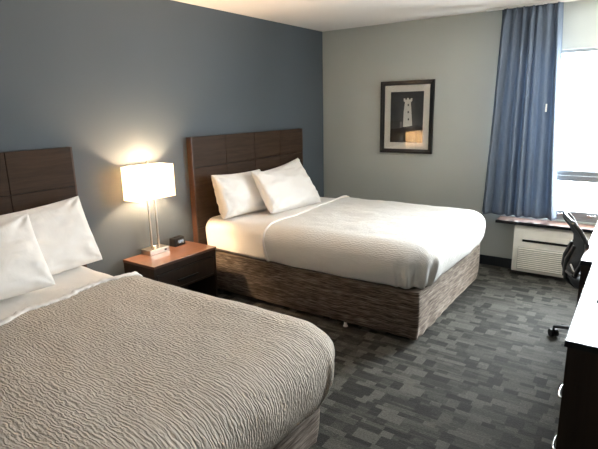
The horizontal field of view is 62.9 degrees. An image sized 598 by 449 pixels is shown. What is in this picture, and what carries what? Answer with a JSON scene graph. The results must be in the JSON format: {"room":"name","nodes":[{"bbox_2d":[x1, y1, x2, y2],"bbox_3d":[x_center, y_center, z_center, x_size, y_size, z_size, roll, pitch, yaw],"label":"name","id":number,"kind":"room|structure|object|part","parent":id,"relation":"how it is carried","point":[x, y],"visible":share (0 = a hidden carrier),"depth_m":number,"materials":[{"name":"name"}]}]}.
{"room":"hotel room","nodes":[
{"label":"hotel room","id":0,"kind":"room"},
{"bbox_2d":[0,0,323,275],"bbox_3d":[-1.635,-0.383,3.459,0.120,2.525,6.840,8,16,34],"label":"wall","id":1,"kind":"structure","parent":0,"point":[118,83],"depth_m":3.83,"materials":[{"name":"blue paint"}]},
{"bbox_2d":[0,147,86,266],"bbox_3d":[-2.058,0.290,2.817,0.059,1.333,1.739,8,16,34],"label":"headboard","id":2,"kind":"object","parent":1,"relation":"attached to","point":[29,179],"visible":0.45,"depth_m":3.16,"materials":[{"name":"black dark walnut laminate"}]},
{"bbox_3d":[-1.928,-0.270,2.852,0.014,0.264,0.424,8,16,34],"label":"veneer panel","id":3,"kind":"part","parent":2,"relation":"part of","materials":[{"name":"brown wood"}]},
{"bbox_3d":[-1.920,0.126,2.946,0.014,0.541,0.424,8,16,34],"label":"veneer panel","id":4,"kind":"part","parent":2,"relation":"part of","materials":[{"name":"brown wood"}]},
{"bbox_3d":[-2.063,0.290,2.821,0.044,1.330,1.707,8,16,34],"label":"panel","id":5,"kind":"part","parent":2,"relation":"part of","materials":[{"name":"brown wood"}]},
{"bbox_3d":[-1.682,-0.356,3.193,0.014,0.264,0.426,8,16,34],"label":"veneer panel","id":6,"kind":"part","parent":2,"relation":"part of","materials":[{"name":"brown wood"}]},
{"bbox_3d":[-1.674,0.040,3.288,0.014,0.541,0.426,8,16,34],"label":"veneer panel","id":7,"kind":"part","parent":2,"relation":"part of","materials":[{"name":"brown wood"}]},
{"bbox_2d":[186,128,302,244],"bbox_3d":[-0.455,-0.275,5.044,0.059,1.333,1.696,8,16,34],"label":"headboard","id":8,"kind":"object","parent":1,"relation":"attached to","point":[207,156],"visible":0.51,"depth_m":4.58,"materials":[{"name":"black dark walnut laminate"}]},
{"bbox_3d":[-0.788,0.249,4.627,0.014,0.516,0.416,8,16,34],"label":"veneer panel","id":9,"kind":"part","parent":8,"relation":"part of","materials":[{"name":"brown wood"}]},
{"bbox_3d":[-0.808,-0.664,4.409,0.014,0.264,0.416,8,16,34],"label":"veneer panel","id":10,"kind":"part","parent":8,"relation":"part of","materials":[{"name":"brown wood"}]},
{"bbox_3d":[-0.799,-0.269,4.503,0.014,0.541,0.416,8,16,34],"label":"veneer panel","id":11,"kind":"part","parent":8,"relation":"part of","materials":[{"name":"brown wood"}]},
{"bbox_3d":[-0.568,-0.749,4.742,0.014,0.264,0.414,8,16,34],"label":"veneer panel","id":12,"kind":"part","parent":8,"relation":"part of","materials":[{"name":"brown wood"}]},
{"bbox_3d":[-0.559,-0.353,4.837,0.014,0.541,0.414,8,16,34],"label":"veneer panel","id":13,"kind":"part","parent":8,"relation":"part of","materials":[{"name":"brown wood"}]},
{"bbox_3d":[-0.329,-0.833,5.075,0.014,0.264,0.414,8,16,34],"label":"veneer panel","id":14,"kind":"part","parent":8,"relation":"part of","materials":[{"name":"brown wood"}]},
{"bbox_3d":[-0.320,-0.438,5.169,0.014,0.541,0.414,8,16,34],"label":"veneer panel","id":15,"kind":"part","parent":8,"relation":"part of","materials":[{"name":"brown wood"}]},
{"bbox_3d":[-0.089,-0.918,5.408,0.014,0.264,0.416,8,16,34],"label":"veneer panel","id":16,"kind":"part","parent":8,"relation":"part of","materials":[{"name":"brown wood"}]},
{"bbox_3d":[-0.081,-0.522,5.502,0.014,0.541,0.416,8,16,34],"label":"veneer panel","id":17,"kind":"part","parent":8,"relation":"part of","materials":[{"name":"brown wood"}]},
{"bbox_2d":[173,0,552,31],"bbox_3d":[-0.076,-1.454,2.147,3.900,0.100,6.970,8,16,34],"label":"ceiling","id":18,"kind":"structure","parent":0,"point":[319,15],"depth_m":4.48,"materials":[{"name":"paint"}]},
{"bbox_2d":[486,0,576,11],"bbox_3d":[2.470,-1.914,4.117,1.720,0.021,0.030,8,16,34],"label":"track","id":19,"kind":"object","parent":18,"relation":"attached to","point":[553,1],"visible":1,"depth_m":4.39,"materials":[{"name":"white metal"}]},
{"bbox_2d":[482,2,563,220],"bbox_3d":[2.123,-1.020,4.588,0.692,1.931,0.117,8,16,34],"label":"curtain","id":20,"kind":"object","parent":19,"relation":"hanging from","point":[521,174],"visible":1,"depth_m":4.58,"materials":[{"name":"blue fabric"}]},
{"bbox_2d":[218,263,577,448],"bbox_3d":[-0.058,1.113,2.703,3.900,0.100,6.840,8,16,34],"label":"floor","id":21,"kind":"structure","parent":0,"point":[488,372],"depth_m":3.11,"materials":[{"name":"carpet"}]},
{"bbox_2d":[0,266,319,448],"bbox_3d":[-1.167,0.835,2.332,2.055,0.659,1.574,8,16,34],"label":"bed","id":22,"kind":"object","parent":21,"relation":"on","point":[304,435],"visible":0.09,"depth_m":2.72,"materials":[{"name":"fabric"}]},
{"bbox_2d":[0,213,54,300],"bbox_3d":[-1.728,0.226,2.573,0.308,0.425,0.740,8,16,34],"label":"pillow","id":23,"kind":"object","parent":22,"relation":"on","point":[24,269],"visible":1,"depth_m":2.70,"materials":[{"name":"white fabric"}]},
{"bbox_2d":[0,196,101,274],"bbox_3d":[-1.630,0.112,3.046,0.277,0.469,0.743,8,16,34],"label":"pillow","id":24,"kind":"object","parent":22,"relation":"on","point":[65,239],"visible":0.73,"depth_m":3.11,"materials":[{"name":"white fabric"}]},
{"bbox_3d":[-1.169,0.654,2.288,2.050,0.286,1.573,8,16,34],"label":"mattress","id":25,"kind":"part","parent":22,"relation":"part of","materials":[{"name":"white fabric"}]},
{"bbox_2d":[0,271,334,448],"bbox_3d":[-0.890,0.710,2.094,1.606,0.414,1.768,8,16,34],"label":"bedspread","id":26,"kind":"object","parent":22,"relation":"on","point":[132,360],"visible":1,"depth_m":1.94,"materials":[{"name":"beige textured fabric"}]},
{"bbox_2d":[123,241,217,296],"bbox_3d":[-1.034,0.489,4.050,0.377,0.531,0.656,8,16,34],"label":"nightstand","id":27,"kind":"object","parent":21,"relation":"on","point":[191,266],"visible":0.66,"depth_m":3.94,"materials":[{"name":"brown wood"}]},
{"bbox_2d":[120,161,175,255],"bbox_3d":[-1.178,-0.132,3.901,0.168,0.749,0.370,8,16,34],"label":"table lamp","id":28,"kind":"object","parent":27,"relation":"on","point":[153,181],"visible":1,"depth_m":3.80,"materials":[{"name":"white fabric"}]},
{"bbox_3d":[-1.182,-0.337,3.853,0.168,0.259,0.370,8,16,34],"label":"lamp shade","id":29,"kind":"part","parent":28,"relation":"part of","materials":[{"name":"white fabric"}]},
{"bbox_3d":[-1.197,-0.030,3.922,0.012,0.463,0.014,8,16,34],"label":"rod","id":30,"kind":"part","parent":28,"relation":"part of","materials":[{"name":"silver metal"}]},
{"bbox_3d":[-1.158,-0.044,3.976,0.012,0.463,0.014,8,16,34],"label":"rod","id":31,"kind":"part","parent":28,"relation":"part of","materials":[{"name":"silver metal"}]},
{"bbox_3d":[-1.042,0.241,3.993,0.371,0.022,0.656,8,16,34],"label":"panel","id":32,"kind":"part","parent":27,"relation":"part of","materials":[{"name":"brown wood"}]},
{"bbox_2d":[169,235,184,246],"bbox_3d":[-1.048,0.140,4.207,0.075,0.074,0.124,6,15,28],"label":"alarm clock","id":33,"kind":"object","parent":27,"relation":"on","point":[178,240],"visible":1,"depth_m":4.17,"materials":[{"name":"black plastic"}]},
{"bbox_3d":[-0.902,0.399,3.932,0.022,0.144,0.596,8,16,34],"label":"drawer","id":34,"kind":"part","parent":27,"relation":"part of","materials":[{"name":"brown wood"}]},
{"bbox_3d":[-0.887,0.420,3.926,0.014,0.016,0.220,8,16,34],"label":"drawer pull","id":35,"kind":"part","parent":27,"relation":"part of","materials":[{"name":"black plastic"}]},
{"bbox_2d":[206,197,479,339],"bbox_3d":[0.433,0.248,4.554,2.050,0.705,1.570,8,16,34],"label":"bed","id":36,"kind":"object","parent":21,"relation":"on","point":[242,267],"visible":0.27,"depth_m":3.96,"materials":[{"name":"fabric"}]},
{"bbox_2d":[211,169,266,218],"bbox_3d":[-0.535,-0.294,4.577,0.277,0.409,0.674,8,16,34],"label":"pillow","id":37,"kind":"object","parent":36,"relation":"on","point":[236,194],"visible":0.8,"depth_m":4.40,"materials":[{"name":"white fabric"}]},
{"bbox_3d":[0.431,0.046,4.506,2.046,0.290,1.565,8,16,34],"label":"mattress","id":38,"kind":"part","parent":36,"relation":"part of","materials":[{"name":"white fabric"}]},
{"bbox_2d":[266,158,302,170],"bbox_3d":[-0.094,-0.438,5.204,0.286,0.480,0.690,8,16,34],"label":"pillow","id":39,"kind":"object","parent":36,"relation":"on","point":[295,163],"visible":0.23,"depth_m":5.25,"materials":[{"name":"white fabric"}]},
{"bbox_2d":[251,166,320,213],"bbox_3d":[-0.114,-0.349,4.813,0.331,0.420,0.822,8,16,34],"label":"pillow","id":40,"kind":"object","parent":36,"relation":"on","point":[287,189],"visible":0.99,"depth_m":4.67,"materials":[{"name":"white fabric"}]},
{"bbox_2d":[261,195,484,288],"bbox_3d":[0.708,0.069,4.322,1.539,0.338,1.700,8,16,34],"label":"bedspread","id":41,"kind":"object","parent":36,"relation":"on","point":[392,243],"visible":1,"depth_m":3.81,"materials":[{"name":"white fabric"}]},
{"bbox_2d":[548,210,589,336],"bbox_3d":[2.087,0.389,3.320,0.631,0.930,0.614,4,14,22],"label":"office chair","id":42,"kind":"object","parent":21,"relation":"on","point":[573,253],"visible":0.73,"depth_m":3.24,"materials":[{"name":"black plastic"}]},
{"bbox_3d":[1.956,0.740,3.474,0.272,0.050,0.047,8,16,34],"label":"leg","id":43,"kind":"part","parent":42,"relation":"part of","materials":[{"name":"grey plastic"}]},
{"bbox_3d":[2.084,0.385,3.292,0.490,0.101,0.490,4,14,22],"label":"seat","id":44,"kind":"part","parent":42,"relation":"part of","materials":[{"name":"black fabric"}]},
{"bbox_3d":[1.849,0.122,3.324,0.127,0.351,0.452,4,14,22],"label":"backrest","id":45,"kind":"part","parent":42,"relation":"part of","materials":[{"name":"black fabric"}]},
{"bbox_3d":[1.800,0.300,3.177,0.033,0.078,0.089,-12,17,-38],"label":"adjustment lever","id":46,"kind":"part","parent":42,"relation":"part of","materials":[{"name":"silver metal"}]},
{"bbox_3d":[1.854,0.121,3.322,0.144,0.400,0.487,4,14,22],"label":"frame","id":47,"kind":"part","parent":42,"relation":"part of","materials":[{"name":"grey plastic"}]},
{"bbox_2d":[551,262,597,448],"bbox_3d":[1.583,0.733,2.293,0.569,0.760,1.152,8,16,34],"label":"dresser","id":48,"kind":"object","parent":21,"relation":"on","point":[578,415],"visible":1,"depth_m":1.93,"materials":[{"name":"black wood"},{"name":"white laminate"},{"name":"chrome metal"}]},
{"bbox_3d":[1.160,0.984,2.205,0.032,0.011,0.122,8,16,34],"label":"handle","id":49,"kind":"part","parent":48,"relation":"part of","materials":[{"name":"silver metal"}]},
{"bbox_3d":[1.155,0.731,2.145,0.032,0.011,0.122,8,16,34],"label":"handle","id":50,"kind":"part","parent":48,"relation":"part of","materials":[{"name":"silver metal"}]},
{"bbox_3d":[1.586,0.377,2.202,0.545,0.026,1.149,8,16,34],"label":"panel","id":51,"kind":"part","parent":48,"relation":"part of","materials":[{"name":"laminate"}]},
{"bbox_2d":[576,222,597,307],"bbox_3d":[2.302,0.471,3.327,0.610,0.760,1.410,8,16,34],"label":"writing desk","id":52,"kind":"object","parent":21,"relation":"on","point":[590,255],"visible":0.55,"depth_m":2.89,"materials":[{"name":"laminate"}]},
{"bbox_3d":[1.910,0.624,2.780,0.604,0.732,0.026,8,16,34],"label":"panel","id":53,"kind":"part","parent":52,"relation":"part of","materials":[{"name":"brown wood"}]},
{"bbox_2d":[322,0,597,258],"bbox_3d":[1.909,-0.843,5.069,3.780,2.525,0.200,8,16,34],"label":"wall","id":54,"kind":"structure","parent":0,"point":[460,52],"depth_m":5.23,"materials":[{"name":"grey paint"}]},
{"bbox_2d":[380,79,434,153],"bbox_3d":[1.176,-1.175,5.366,0.610,0.777,0.029,8,16,34],"label":"framed picture","id":55,"kind":"object","parent":54,"relation":"attached to","point":[406,107],"visible":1,"depth_m":5.36,"materials":[{"name":"black paint"}]},
{"bbox_2d":[390,91,423,142],"bbox_3d":[1.181,-1.178,5.373,0.380,0.545,0.002,8,16,34],"label":"print","id":56,"kind":"object","parent":55,"relation":"attached to","point":[406,107],"depth_m":5.37},
{"bbox_2d":[479,254,511,267],"bbox_3d":[1.824,0.351,5.299,3.636,0.100,0.012,8,16,34],"label":"baseboard","id":57,"kind":"structure","parent":54,"relation":"attached to","point":[483,259],"depth_m":5.13,"materials":[{"name":"plastic"}]},
{"bbox_2d":[495,216,595,232],"bbox_3d":[2.608,0.029,4.524,1.464,0.029,0.215,8,16,34],"label":"window sill","id":58,"kind":"structure","parent":54,"relation":"attached to","point":[587,228],"depth_m":4.67,"materials":[{"name":"brown wood"}]},
{"bbox_2d":[511,225,591,277],"bbox_3d":[2.603,0.271,4.586,1.083,0.463,0.195,8,16,34],"label":"air conditioner","id":59,"kind":"object","parent":54,"relation":"attached to","point":[537,250],"visible":0.62,"depth_m":4.68,"materials":[{"name":"beige plastic"}]},
{"bbox_2d":[517,248,562,274],"bbox_3d":[2.552,0.384,4.535,0.983,0.210,0.010,8,16,34],"label":"grille","id":60,"kind":"object","parent":59,"relation":"attached to","point":[544,261],"depth_m":4.70,"materials":[{"name":"beige plastic"}]},
{"bbox_2d":[522,234,571,246],"bbox_3d":[2.540,0.182,4.498,0.908,0.080,0.019,8,16,34],"label":"vent","id":61,"kind":"object","parent":59,"relation":"attached to","point":[537,240],"depth_m":4.63,"materials":[{"name":"beige plastic"}]},
{"bbox_2d":[556,47,597,222],"bbox_3d":[2.650,-0.791,4.469,1.440,1.568,0.106,8,16,34],"label":"window","id":62,"kind":"structure","parent":54,"relation":"in","point":[562,175],"depth_m":4.58,"materials":[{"name":"glass"}]},
{"bbox_3d":[2.667,-0.231,4.609,1.360,0.343,0.050,8,16,34],"label":"sash","id":63,"kind":"part","parent":62,"relation":"part of","materials":[{"name":"metal"}]},
{"bbox_3d":[2.667,-0.448,4.565,1.360,0.100,0.072,8,16,34],"label":"rail","id":64,"kind":"part","parent":62,"relation":"part of","materials":[{"name":"metal"}]}
]}

